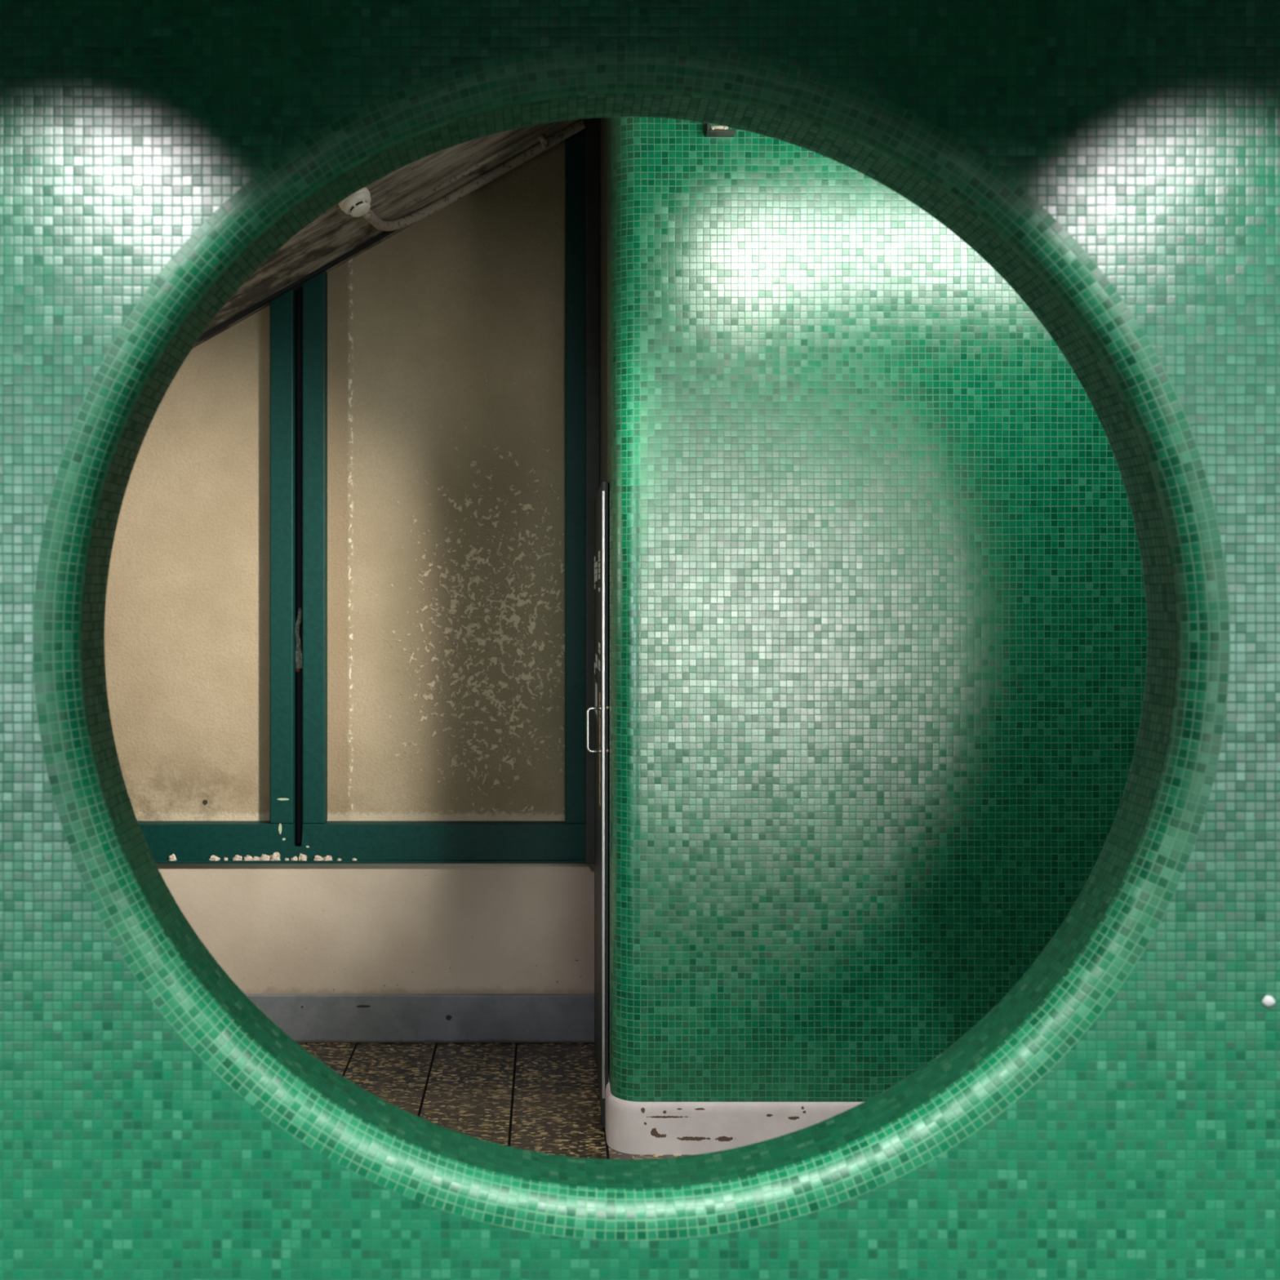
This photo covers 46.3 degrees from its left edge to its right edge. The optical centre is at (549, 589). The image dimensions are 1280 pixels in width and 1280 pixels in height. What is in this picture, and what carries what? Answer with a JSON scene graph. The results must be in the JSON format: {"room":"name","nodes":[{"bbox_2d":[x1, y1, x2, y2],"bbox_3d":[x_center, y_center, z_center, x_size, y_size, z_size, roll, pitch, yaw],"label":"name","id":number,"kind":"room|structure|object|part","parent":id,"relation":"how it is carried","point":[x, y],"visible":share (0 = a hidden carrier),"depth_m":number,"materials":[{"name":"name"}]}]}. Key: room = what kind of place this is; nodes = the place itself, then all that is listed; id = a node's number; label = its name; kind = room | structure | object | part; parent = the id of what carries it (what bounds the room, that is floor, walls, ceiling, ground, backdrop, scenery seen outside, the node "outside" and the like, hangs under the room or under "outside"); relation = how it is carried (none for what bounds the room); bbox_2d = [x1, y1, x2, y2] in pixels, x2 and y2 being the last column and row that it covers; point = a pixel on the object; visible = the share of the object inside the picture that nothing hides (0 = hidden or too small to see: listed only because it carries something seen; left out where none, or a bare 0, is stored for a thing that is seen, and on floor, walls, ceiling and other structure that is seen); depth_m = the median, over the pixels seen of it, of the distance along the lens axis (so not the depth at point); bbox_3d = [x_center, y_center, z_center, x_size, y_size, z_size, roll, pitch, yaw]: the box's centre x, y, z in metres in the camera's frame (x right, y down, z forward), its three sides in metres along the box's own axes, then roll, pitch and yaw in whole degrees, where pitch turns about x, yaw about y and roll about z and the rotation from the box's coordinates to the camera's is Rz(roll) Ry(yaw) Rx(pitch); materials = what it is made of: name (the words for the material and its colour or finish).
{"room":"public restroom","nodes":[
{"label":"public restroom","id":0,"kind":"room"},
{"bbox_2d":[155,863,594,994],"bbox_3d":[-1.261,1.296,5.405,2.878,0.649,0.120,0,0,0],"label":"wall","id":1,"kind":"structure","parent":0,"point":[273,928],"depth_m":5.34,"materials":[{"name":"paint"}]},
{"bbox_2d":[137,820,586,863],"bbox_3d":[-1.262,0.908,5.375,2.875,0.139,0.110,0,0,0],"label":"window sill","id":2,"kind":"structure","parent":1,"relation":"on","point":[190,842],"depth_m":5.33,"materials":[{"name":"green paint"}]},
{"bbox_2d":[167,853,177,860],"bbox_3d":[-1.350,0.956,5.329,0.034,0.025,0.017,0,0,0],"label":"crumb","id":3,"kind":"object","parent":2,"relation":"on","point":[172,857],"visible":1,"depth_m":5.32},
{"bbox_2d":[104,288,297,823],"bbox_3d":[-1.810,-0.122,5.391,1.781,1.920,0.114,0,0,0],"label":"framed panel","id":4,"kind":"object","parent":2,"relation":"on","point":[201,618],"visible":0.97,"depth_m":5.40,"materials":[{"name":"green paint"}]},
{"bbox_2d":[295,287,302,843],"bbox_3d":[-0.903,-0.082,5.434,0.043,2.032,0.032,0,0,0],"label":"gap","id":5,"kind":"structure","parent":4,"relation":"attached to","point":[300,291],"depth_m":5.42,"materials":[{"name":"black"}]},
{"bbox_2d":[295,608,302,671],"bbox_3d":[-0.909,0.182,5.396,0.036,0.230,0.033,0,0,0],"label":"wrapper","id":6,"kind":"object","parent":5,"relation":"in","point":[299,657],"visible":0.98,"depth_m":5.39,"materials":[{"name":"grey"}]},
{"bbox_2d":[208,854,220,860],"bbox_3d":[-1.198,0.959,5.329,0.040,0.020,0.018,0,0,0],"label":"crumb","id":7,"kind":"object","parent":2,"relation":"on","point":[213,857],"visible":1,"depth_m":5.32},
{"bbox_2d":[232,854,242,861],"bbox_3d":[-1.117,0.958,5.329,0.037,0.020,0.017,0,0,0],"label":"crumb","id":8,"kind":"object","parent":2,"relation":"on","point":[237,857],"visible":1,"depth_m":5.33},
{"bbox_2d":[243,854,252,860],"bbox_3d":[-1.078,0.959,5.329,0.042,0.020,0.017,0,0,0],"label":"crumb","id":9,"kind":"object","parent":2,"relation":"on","point":[248,857],"visible":1,"depth_m":5.33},
{"bbox_2d":[252,856,260,860],"bbox_3d":[-1.050,0.961,5.329,0.037,0.014,0.017,0,0,0],"label":"crumb","id":10,"kind":"object","parent":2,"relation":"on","point":[255,858],"visible":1,"depth_m":5.32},
{"bbox_2d":[259,853,270,861],"bbox_3d":[-1.018,0.957,5.330,0.038,0.023,0.018,0,0,0],"label":"crumb","id":11,"kind":"object","parent":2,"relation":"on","point":[264,857],"visible":1,"depth_m":5.33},
{"bbox_2d":[270,852,280,861],"bbox_3d":[-0.981,0.954,5.330,0.041,0.030,0.018,0,0,0],"label":"crumb","id":12,"kind":"object","parent":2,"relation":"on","point":[276,855],"visible":1,"depth_m":5.33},
{"bbox_2d":[290,856,297,861],"bbox_3d":[-0.913,0.961,5.329,0.027,0.015,0.018,0,0,0],"label":"crumb","id":13,"kind":"object","parent":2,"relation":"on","point":[295,858],"visible":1,"depth_m":5.33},
{"bbox_2d":[297,853,306,861],"bbox_3d":[-0.883,0.955,5.329,0.033,0.027,0.019,0,0,0],"label":"crumb","id":14,"kind":"object","parent":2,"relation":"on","point":[302,857],"visible":1,"depth_m":5.33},
{"bbox_2d":[313,855,324,861],"bbox_3d":[-0.828,0.959,5.329,0.038,0.020,0.018,0,0,0],"label":"crumb","id":15,"kind":"object","parent":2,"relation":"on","point":[318,858],"visible":1,"depth_m":5.33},
{"bbox_2d":[323,855,332,860],"bbox_3d":[-0.794,0.959,5.329,0.037,0.019,0.018,0,0,0],"label":"crumb","id":16,"kind":"object","parent":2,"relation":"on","point":[327,857],"visible":1,"depth_m":5.33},
{"bbox_2d":[302,122,585,823],"bbox_3d":[-0.378,-0.418,5.391,1.017,2.513,0.114,0,0,0],"label":"framed panel","id":17,"kind":"object","parent":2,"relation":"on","point":[444,360],"visible":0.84,"depth_m":5.40,"materials":[{"name":"green paint"}]},
{"bbox_2d":[245,994,594,1043],"bbox_3d":[-1.263,1.534,5.334,2.874,0.171,0.022,0,0,0],"label":"baseboard","id":18,"kind":"structure","parent":1,"relation":"attached to","point":[304,1018],"depth_m":5.32,"materials":[{"name":"grey paint"}]},
{"bbox_2d":[192,118,586,348],"bbox_3d":[0.350,-1.128,4.359,6.100,2.088,2.251,0,0,0],"label":"ceiling","id":19,"kind":"structure","parent":0,"point":[335,233],"depth_m":5.07,"materials":[{"name":"paint"}]},
{"bbox_2d":[195,229,398,343],"bbox_3d":[-1.575,-0.711,5.316,2.250,1.282,0.031,0,0,0],"label":"trim","id":20,"kind":"structure","parent":19,"relation":"attached to","point":[385,233],"depth_m":5.30,"materials":[{"name":"black"}]},
{"bbox_2d":[338,187,371,217],"bbox_3d":[-0.624,-1.239,4.753,0.107,0.100,0.106,0,0,22],"label":"smoke detector","id":21,"kind":"object","parent":19,"relation":"attached to","point":[357,205],"visible":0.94,"depth_m":4.72,"materials":[{"name":"plastic"}]},
{"bbox_2d":[362,119,586,231],"bbox_3d":[-0.305,-1.448,5.223,0.839,0.442,0.290,0,0,-27],"label":"conduit","id":22,"kind":"object","parent":19,"relation":"attached to","point":[545,144],"visible":0.98,"depth_m":5.27,"materials":[{"name":"paint"}]},
{"bbox_2d":[404,120,561,208],"bbox_3d":[-0.193,-1.494,5.140,0.619,0.360,0.018,0,0,0],"label":"cable","id":23,"kind":"object","parent":19,"relation":"attached to","point":[545,127],"visible":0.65,"depth_m":5.13,"materials":[{"name":"paint"}]},
{"bbox_2d":[297,1043,696,1159],"bbox_3d":[0.000,1.670,4.359,12.000,0.100,2.253,0,0,0],"label":"floor","id":24,"kind":"structure","parent":0,"point":[544,1098],"depth_m":4.87,"materials":[{"name":"stone"}]},
{"bbox_2d":[600,117,607,485],"bbox_3d":[0.228,-0.215,4.992,0.100,3.670,0.745,0,0,0],"label":"wall","id":25,"kind":"structure","parent":0,"point":[603,121],"depth_m":4.93,"materials":[{"name":"paint"}]},
{"bbox_2d":[585,117,599,864],"bbox_3d":[0.153,-0.373,5.315,0.050,2.694,0.060,0,0,0],"label":"trim","id":26,"kind":"structure","parent":25,"relation":"attached to","point":[592,125],"depth_m":5.28,"materials":[{"name":"metal"}]},
{"bbox_2d":[586,480,608,1128],"bbox_3d":[0.143,0.644,4.927,0.066,1.939,0.933,0,0,0],"label":"door","id":27,"kind":"structure","parent":25,"relation":"in","point":[600,708],"depth_m":4.56,"materials":[{"name":"paint"}]},
{"bbox_3d":[0.135,0.423,4.500,0.049,0.142,0.012,0,0,0],"label":"handle","id":28,"kind":"part","parent":27,"relation":"part of","materials":[{"name":"metal"}]},
{"bbox_3d":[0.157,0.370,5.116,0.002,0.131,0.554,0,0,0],"label":"lock plate","id":29,"kind":"part","parent":27,"relation":"part of","materials":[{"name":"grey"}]},
{"bbox_2d":[0,0,1279,1279],"bbox_3d":[0.150,-0.240,3.116,6.900,3.720,0.232,0,0,0],"label":"wall","id":30,"kind":"structure","parent":0,"point":[1115,1115],"depth_m":3.00,"materials":[{"name":"green tile"}]},
{"bbox_2d":[1262,995,1275,1006],"bbox_3d":[1.445,0.828,2.998,0.027,0.023,0.011,0,0,0],"label":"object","id":31,"kind":"object","parent":30,"relation":"attached to","point":[1268,1001],"visible":1,"depth_m":3.00,"materials":[{"name":"white"}]},
{"bbox_2d":[607,116,1146,1101],"bbox_3d":[1.789,-0.289,4.453,3.222,3.522,0.334,0,0,0],"label":"wall","id":32,"kind":"structure","parent":0,"point":[877,614],"depth_m":4.29,"materials":[{"name":"green tile"}]},
{"bbox_2d":[705,123,736,137],"bbox_3d":[0.488,-1.323,4.261,0.082,0.043,0.050,0,0,0],"label":"wall bracket","id":33,"kind":"object","parent":32,"relation":"attached to","point":[716,131],"visible":0.78,"depth_m":4.25,"materials":[{"name":"grey metal"}]},
{"bbox_3d":[0.451,-1.323,4.261,0.008,0.042,0.050,0,0,0],"label":"plate","id":34,"kind":"part","parent":33,"relation":"part of","materials":[{"name":"grey metal"}]},
{"bbox_2d":[706,129,736,137],"bbox_3d":[0.489,-1.304,4.261,0.079,0.006,0.050,0,0,0],"label":"tray","id":35,"kind":"object","parent":33,"relation":"on","point":[709,133],"depth_m":4.25,"materials":[{"name":"grey metal"}]},
{"bbox_2d":[604,1075,864,1154],"bbox_3d":[1.783,1.546,4.447,3.234,0.149,0.346,0,0,0],"label":"baseboard","id":36,"kind":"structure","parent":32,"relation":"attached to","point":[632,1127],"depth_m":4.27,"materials":[{"name":"white paint"}]}
]}

